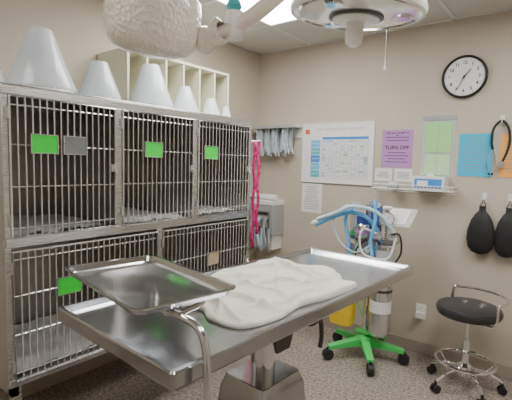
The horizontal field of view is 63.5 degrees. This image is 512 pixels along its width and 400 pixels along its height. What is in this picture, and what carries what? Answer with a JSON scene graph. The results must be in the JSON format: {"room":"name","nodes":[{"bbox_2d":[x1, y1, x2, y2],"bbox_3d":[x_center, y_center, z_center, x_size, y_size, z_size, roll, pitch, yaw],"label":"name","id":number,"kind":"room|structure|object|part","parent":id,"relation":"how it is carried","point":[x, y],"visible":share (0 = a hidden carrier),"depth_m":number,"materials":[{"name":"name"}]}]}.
{"room":"veterinary clinic","nodes":[
{"label":"veterinary clinic","id":0,"kind":"room"},
{"bbox_2d":[0,0,259,389],"bbox_3d":[-1.548,-0.056,2.411,0.100,2.600,4.900,6,6,38],"label":"wall","id":1,"kind":"structure","parent":0,"point":[76,26],"depth_m":2.74,"materials":[{"name":"beige paint"}]},
{"bbox_2d":[0,352,118,399],"bbox_3d":[-1.541,1.193,2.483,0.012,0.100,4.888,6,6,38],"label":"baseboard","id":2,"kind":"structure","parent":1,"relation":"attached to","point":[29,388],"depth_m":2.78,"materials":[{"name":"plastic"}]},
{"bbox_2d":[22,323,511,399],"bbox_3d":[0.146,1.455,1.182,4.500,0.100,5.100,6,6,38],"label":"floor","id":3,"kind":"structure","parent":0,"point":[344,376],"depth_m":2.87,"materials":[{"name":"carpet"}]},
{"bbox_2d":[0,82,251,399],"bbox_3d":[-0.830,0.336,2.669,0.732,1.812,1.690,6,6,38],"label":"cage","id":4,"kind":"object","parent":3,"relation":"on","point":[84,179],"visible":0.81,"depth_m":2.44,"materials":[{"name":"silver metal"}]},
{"bbox_2d":[0,67,3,81],"bbox_3d":[-1.425,-0.692,2.131,0.266,0.300,0.266,6,6,38],"label":"elizabethan collar","id":5,"kind":"object","parent":4,"relation":"on","point":[1,74],"visible":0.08,"depth_m":2.15,"materials":[{"name":"plastic"}]},
{"bbox_3d":[-0.860,1.008,2.739,0.630,0.460,1.690,5,6,38],"label":"stand frame","id":6,"kind":"part","parent":4,"relation":"part of","materials":[{"name":"silver metal"}]},
{"bbox_2d":[4,26,76,92],"bbox_3d":[-1.067,-0.682,2.054,0.336,0.312,0.336,6,6,38],"label":"elizabethan collar","id":7,"kind":"object","parent":4,"relation":"on","point":[38,61],"visible":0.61,"depth_m":1.96,"materials":[{"name":"plastic"}]},
{"bbox_3d":[-0.887,-0.154,1.974,0.044,0.620,0.545,5,6,38],"label":"cage door","id":8,"kind":"part","parent":4,"relation":"part of","materials":[{"name":"metal"}]},
{"bbox_3d":[-0.819,0.506,2.143,0.044,0.602,0.823,5,6,38],"label":"cage door","id":9,"kind":"part","parent":4,"relation":"part of","materials":[{"name":"metal"}]},
{"bbox_2d":[78,61,121,99],"bbox_3d":[-0.869,-0.650,2.295,0.242,0.217,0.242,6,6,38],"label":"elizabethan collar","id":10,"kind":"object","parent":4,"relation":"on","point":[98,80],"visible":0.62,"depth_m":2.23,"materials":[{"name":"plastic"}]},
{"bbox_2d":[129,64,173,107],"bbox_3d":[-0.653,-0.697,2.575,0.286,0.272,0.286,6,6,38],"label":"elizabethan collar","id":11,"kind":"object","parent":4,"relation":"on","point":[150,88],"visible":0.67,"depth_m":2.49,"materials":[{"name":"plastic"}]},
{"bbox_3d":[-0.543,-0.184,2.411,0.044,0.620,0.544,5,6,38],"label":"cage door","id":12,"kind":"part","parent":4,"relation":"part of","materials":[{"name":"metal"}]},
{"bbox_2d":[97,48,228,114],"bbox_3d":[-0.653,-0.807,3.095,0.345,0.398,0.960,6,6,38],"label":"cubby shelf","id":13,"kind":"object","parent":4,"relation":"on","point":[125,67],"visible":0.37,"depth_m":3.02,"materials":[{"name":"beige laminate"}]},
{"bbox_2d":[173,86,198,111],"bbox_3d":[-0.482,-0.671,2.805,0.196,0.187,0.196,6,6,38],"label":"elizabethan collar","id":14,"kind":"object","parent":4,"relation":"on","point":[184,100],"visible":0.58,"depth_m":2.75,"materials":[{"name":"plastic"}]},
{"bbox_3d":[-0.303,0.461,2.798,0.044,0.602,0.823,5,6,38],"label":"cage door","id":15,"kind":"part","parent":4,"relation":"part of","materials":[{"name":"metal"}]},
{"bbox_2d":[201,98,220,115],"bbox_3d":[-0.328,-0.661,3.003,0.166,0.140,0.166,6,6,38],"label":"elizabethan collar","id":16,"kind":"object","parent":4,"relation":"on","point":[210,107],"visible":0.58,"depth_m":2.96,"materials":[{"name":"plastic"}]},
{"bbox_3d":[-0.200,-0.213,2.848,0.044,0.620,0.545,5,6,38],"label":"cage door","id":17,"kind":"part","parent":4,"relation":"part of","materials":[{"name":"metal"}]},
{"bbox_2d":[221,107,230,116],"bbox_3d":[-0.227,-0.647,3.103,0.106,0.100,0.106,6,6,38],"label":"elizabethan collar","id":18,"kind":"object","parent":4,"relation":"on","point":[225,111],"visible":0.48,"depth_m":3.08,"materials":[{"name":"plastic"}]},
{"bbox_2d":[250,140,260,246],"bbox_3d":[-0.015,-0.043,3.127,0.092,0.810,0.024,0,5,-14],"label":"leash","id":19,"kind":"object","parent":4,"relation":"attached to","point":[256,148],"visible":0.92,"depth_m":3.13,"materials":[{"name":"pink fabric"}]},
{"bbox_2d":[64,255,235,399],"bbox_3d":[-0.374,0.812,1.185,0.636,1.153,0.592,6,6,38],"label":"stand","id":20,"kind":"object","parent":3,"relation":"on","point":[145,284],"visible":1,"depth_m":1.21,"materials":[{"name":"silver metal"}]},
{"bbox_2d":[64,255,235,314],"bbox_3d":[-0.332,0.242,1.243,0.320,0.027,0.510,-3,7,-42],"label":"tray","id":21,"kind":"object","parent":20,"relation":"on","point":[145,284],"depth_m":1.23,"materials":[{"name":"silver metal"}]},
{"bbox_2d":[58,247,412,399],"bbox_3d":[0.052,0.844,1.766,0.624,1.009,1.490,6,7,41],"label":"table","id":22,"kind":"object","parent":3,"relation":"on","point":[165,349],"visible":0.77,"depth_m":1.34,"materials":[{"name":"silver metal"}]},
{"bbox_2d":[181,257,356,328],"bbox_3d":[0.040,0.325,1.675,0.548,0.070,0.797,6,6,38],"label":"blanket","id":23,"kind":"object","parent":22,"relation":"on","point":[266,291],"visible":0.91,"depth_m":1.59,"materials":[{"name":"white fabric"}]},
{"bbox_2d":[311,199,418,375],"bbox_3d":[0.852,0.609,3.227,0.658,1.258,0.664,-1,6,-25],"label":"machine","id":24,"kind":"object","parent":3,"relation":"on","point":[366,229],"visible":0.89,"depth_m":3.12,"materials":[{"name":"green paint"}]},
{"bbox_2d":[379,207,418,227],"bbox_3d":[1.037,0.126,3.092,0.282,0.120,0.191,5,6,38],"label":"tray","id":25,"kind":"object","parent":24,"relation":"on","point":[398,217],"depth_m":3.03,"materials":[{"name":"white plastic"}]},
{"bbox_2d":[427,284,510,399],"bbox_3d":[1.444,0.960,2.837,0.512,0.660,0.492,6,6,38],"label":"stool","id":26,"kind":"object","parent":3,"relation":"on","point":[468,311],"visible":1,"depth_m":2.77,"materials":[{"name":"black plastic"}]},
{"bbox_3d":[1.441,0.745,2.804,0.410,0.085,0.410,5,6,38],"label":"seat","id":27,"kind":"part","parent":26,"relation":"part of","materials":[{"name":"black leather"}]},
{"bbox_3d":[1.559,0.721,2.821,0.231,0.176,0.470,1,5,-10],"label":"rail","id":28,"kind":"part","parent":26,"relation":"part of","materials":[{"name":"silver metal"}]},
{"bbox_2d":[198,0,511,53],"bbox_3d":[0.217,-1.220,0.943,4.500,0.086,5.100,6,6,38],"label":"ceiling","id":29,"kind":"structure","parent":0,"point":[260,38],"depth_m":3.33,"materials":[{"name":"tile"}]},
{"bbox_2d":[213,0,298,26],"bbox_3d":[-0.027,-1.328,2.631,0.610,0.012,1.220,6,6,38],"label":"ceiling light panel","id":30,"kind":"object","parent":29,"relation":"in","point":[281,14],"depth_m":2.99,"materials":[{"name":"white plastic"}]},
{"bbox_2d":[103,0,428,59],"bbox_3d":[0.054,-0.855,1.467,1.115,0.755,0.482,1,5,-3],"label":"light","id":31,"kind":"object","parent":29,"relation":"hanging from","point":[160,29],"visible":1,"depth_m":1.37,"materials":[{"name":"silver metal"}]},
{"bbox_2d":[383,30,386,71],"bbox_3d":[0.695,-0.980,2.189,0.040,0.589,0.040,6,6,38],"label":"pull chain","id":32,"kind":"object","parent":29,"relation":"hanging from","point":[384,68],"visible":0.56,"depth_m":2.21,"materials":[{"name":"white plastic"}]},
{"bbox_2d":[254,10,511,366],"bbox_3d":[1.725,-0.023,3.024,4.500,2.600,0.100,6,6,38],"label":"wall","id":33,"kind":"structure","parent":0,"point":[330,82],"depth_m":3.31,"materials":[{"name":"beige paint"}]},
{"bbox_2d":[249,193,283,251],"bbox_3d":[0.065,0.215,4.110,0.355,0.550,0.269,6,6,38],"label":"wall dispenser","id":34,"kind":"object","parent":33,"relation":"attached to","point":[271,209],"visible":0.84,"depth_m":4.02,"materials":[{"name":"grey plastic"}]},
{"bbox_2d":[252,124,302,156],"bbox_3d":[0.198,-0.567,4.019,0.483,0.299,0.164,6,6,38],"label":"tube rack","id":35,"kind":"object","parent":33,"relation":"attached to","point":[271,134],"visible":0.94,"depth_m":3.98,"materials":[{"name":"white plastic"}]},
{"bbox_3d":[0.202,-0.660,4.010,0.480,0.112,0.164,5,6,38],"label":"rack plate","id":36,"kind":"part","parent":35,"relation":"part of","materials":[{"name":"white plastic"}]},
{"bbox_2d":[301,183,321,212],"bbox_3d":[0.524,-0.021,3.902,0.215,0.275,0.003,6,6,38],"label":"instruction sheet","id":37,"kind":"object","parent":33,"relation":"attached to","point":[311,192],"visible":1,"depth_m":3.90,"materials":[{"name":"white paper"}]},
{"bbox_2d":[301,121,375,185],"bbox_3d":[0.718,-0.420,3.715,0.704,0.545,0.015,6,6,38],"label":"wall chart","id":38,"kind":"object","parent":33,"relation":"attached to","point":[335,152],"visible":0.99,"depth_m":3.69,"materials":[{"name":"white paper"}]},
{"bbox_2d":[306,129,368,179],"bbox_3d":[0.708,-0.418,3.717,0.625,0.441,0.002,6,6,38],"label":"print","id":39,"kind":"object","parent":38,"relation":"attached to","point":[331,154],"depth_m":3.70,"materials":[{"name":"white paper"}]},
{"bbox_2d":[375,168,391,180],"bbox_3d":[1.065,-0.213,3.463,0.145,0.105,0.003,6,6,38],"label":"card","id":40,"kind":"object","parent":33,"relation":"attached to","point":[381,174],"visible":1,"depth_m":3.46,"materials":[{"name":"white paper"}]},
{"bbox_2d":[381,129,413,167],"bbox_3d":[1.150,-0.419,3.382,0.253,0.305,0.003,6,6,38],"label":"notice","id":41,"kind":"object","parent":33,"relation":"attached to","point":[397,145],"visible":1,"depth_m":3.38,"materials":[{"name":"paper"}]},
{"bbox_2d":[394,169,412,181],"bbox_3d":[1.195,-0.201,3.362,0.145,0.105,0.003,6,6,38],"label":"card","id":42,"kind":"object","parent":33,"relation":"attached to","point":[400,175],"visible":1,"depth_m":3.36,"materials":[{"name":"white paper"}]},
{"bbox_2d":[371,183,456,194],"bbox_3d":[1.229,-0.088,3.261,0.625,0.067,0.133,6,6,38],"label":"wire shelf","id":43,"kind":"object","parent":33,"relation":"attached to","point":[383,187],"visible":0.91,"depth_m":3.23,"materials":[{"name":"white metal"}]},
{"bbox_2d":[387,182,398,187],"bbox_3d":[1.110,-0.121,3.349,0.080,0.045,0.080,6,6,38],"label":"dispenser","id":44,"kind":"object","parent":43,"relation":"on","point":[388,186],"visible":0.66,"depth_m":3.32,"materials":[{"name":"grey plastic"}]},
{"bbox_2d":[411,172,448,190],"bbox_3d":[1.332,-0.145,3.174,0.240,0.135,0.106,6,6,38],"label":"glove box","id":45,"kind":"object","parent":43,"relation":"on","point":[430,179],"visible":1,"depth_m":3.13,"materials":[{"name":"white cardboard"}]},
{"bbox_2d":[317,316,511,380],"bbox_3d":[1.657,1.224,3.092,4.300,0.100,0.012,6,6,38],"label":"baseboard","id":46,"kind":"structure","parent":33,"relation":"attached to","point":[504,371],"depth_m":3.29,"materials":[{"name":"plastic"}]},
{"bbox_2d":[415,303,425,319],"bbox_3d":[1.313,0.896,3.315,0.076,0.120,0.049,6,6,38],"label":"wall outlet","id":47,"kind":"object","parent":33,"relation":"attached to","point":[420,313],"visible":1,"depth_m":3.31,"materials":[{"name":"white plastic"}]},
{"bbox_2d":[420,115,456,177],"bbox_3d":[1.399,-0.411,3.184,0.242,0.467,0.009,6,6,38],"label":"holder","id":48,"kind":"object","parent":33,"relation":"attached to","point":[439,132],"visible":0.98,"depth_m":3.18,"materials":[{"name":"green paper"}]},
{"bbox_2d":[426,125,450,173],"bbox_3d":[1.396,-0.395,3.184,0.170,0.405,0.001,5,6,38],"label":"print","id":49,"kind":"object","parent":48,"relation":"attached to","point":[438,137],"depth_m":3.18},
{"bbox_2d":[442,55,488,97],"bbox_3d":[1.526,-0.903,3.033,0.310,0.310,0.036,6,6,38],"label":"wall clock","id":50,"kind":"object","parent":33,"relation":"attached to","point":[464,76],"visible":1,"depth_m":3.03,"materials":[{"name":"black plastic"}]},
{"bbox_2d":[457,134,493,176],"bbox_3d":[1.604,-0.328,3.032,0.225,0.310,0.003,6,6,38],"label":"notice","id":51,"kind":"object","parent":33,"relation":"attached to","point":[474,149],"visible":1,"depth_m":3.03,"materials":[{"name":"paper"}]},
{"bbox_2d":[482,193,486,201],"bbox_3d":[1.652,-0.018,2.997,0.028,0.070,0.032,6,6,38],"label":"hook","id":52,"kind":"object","parent":33,"relation":"attached to","point":[484,196],"visible":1,"depth_m":3.00,"materials":[{"name":"white plastic"}]},
{"bbox_2d":[466,199,494,253],"bbox_3d":[1.626,0.193,2.990,0.185,0.401,0.078,6,6,38],"label":"bag","id":53,"kind":"object","parent":52,"relation":"hanging from","point":[480,231],"visible":1,"depth_m":2.97,"materials":[{"name":"black rubber"}]},
{"bbox_2d":[500,115,504,124],"bbox_3d":[1.726,-0.559,2.902,0.028,0.070,0.032,6,6,38],"label":"hook","id":54,"kind":"object","parent":33,"relation":"attached to","point":[501,116],"visible":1,"depth_m":2.91,"materials":[{"name":"white plastic"}]},
{"bbox_2d":[486,119,510,174],"bbox_3d":[1.710,-0.369,2.914,0.143,0.392,0.032,6,6,38],"label":"stethoscope","id":55,"kind":"object","parent":54,"relation":"hanging from","point":[501,164],"visible":1,"depth_m":2.91,"materials":[{"name":"black rubber"}]},
{"bbox_2d":[498,134,511,177],"bbox_3d":[1.817,-0.305,2.866,0.225,0.305,0.003,6,6,38],"label":"notice","id":56,"kind":"object","parent":33,"relation":"attached to","point":[506,172],"visible":0.91,"depth_m":2.91,"materials":[{"name":"paper"}]},
{"bbox_2d":[507,194,511,203],"bbox_3d":[1.778,-0.005,2.899,0.028,0.070,0.032,6,6,38],"label":"hook","id":57,"kind":"object","parent":33,"relation":"attached to","point":[509,195],"visible":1,"depth_m":2.91,"materials":[{"name":"white plastic"}]},
{"bbox_2d":[494,201,511,257],"bbox_3d":[1.756,0.205,2.888,0.160,0.401,0.067,6,6,38],"label":"bag","id":58,"kind":"object","parent":57,"relation":"hanging from","point":[502,237],"visible":1,"depth_m":2.88,"materials":[{"name":"black rubber"}]}
]}

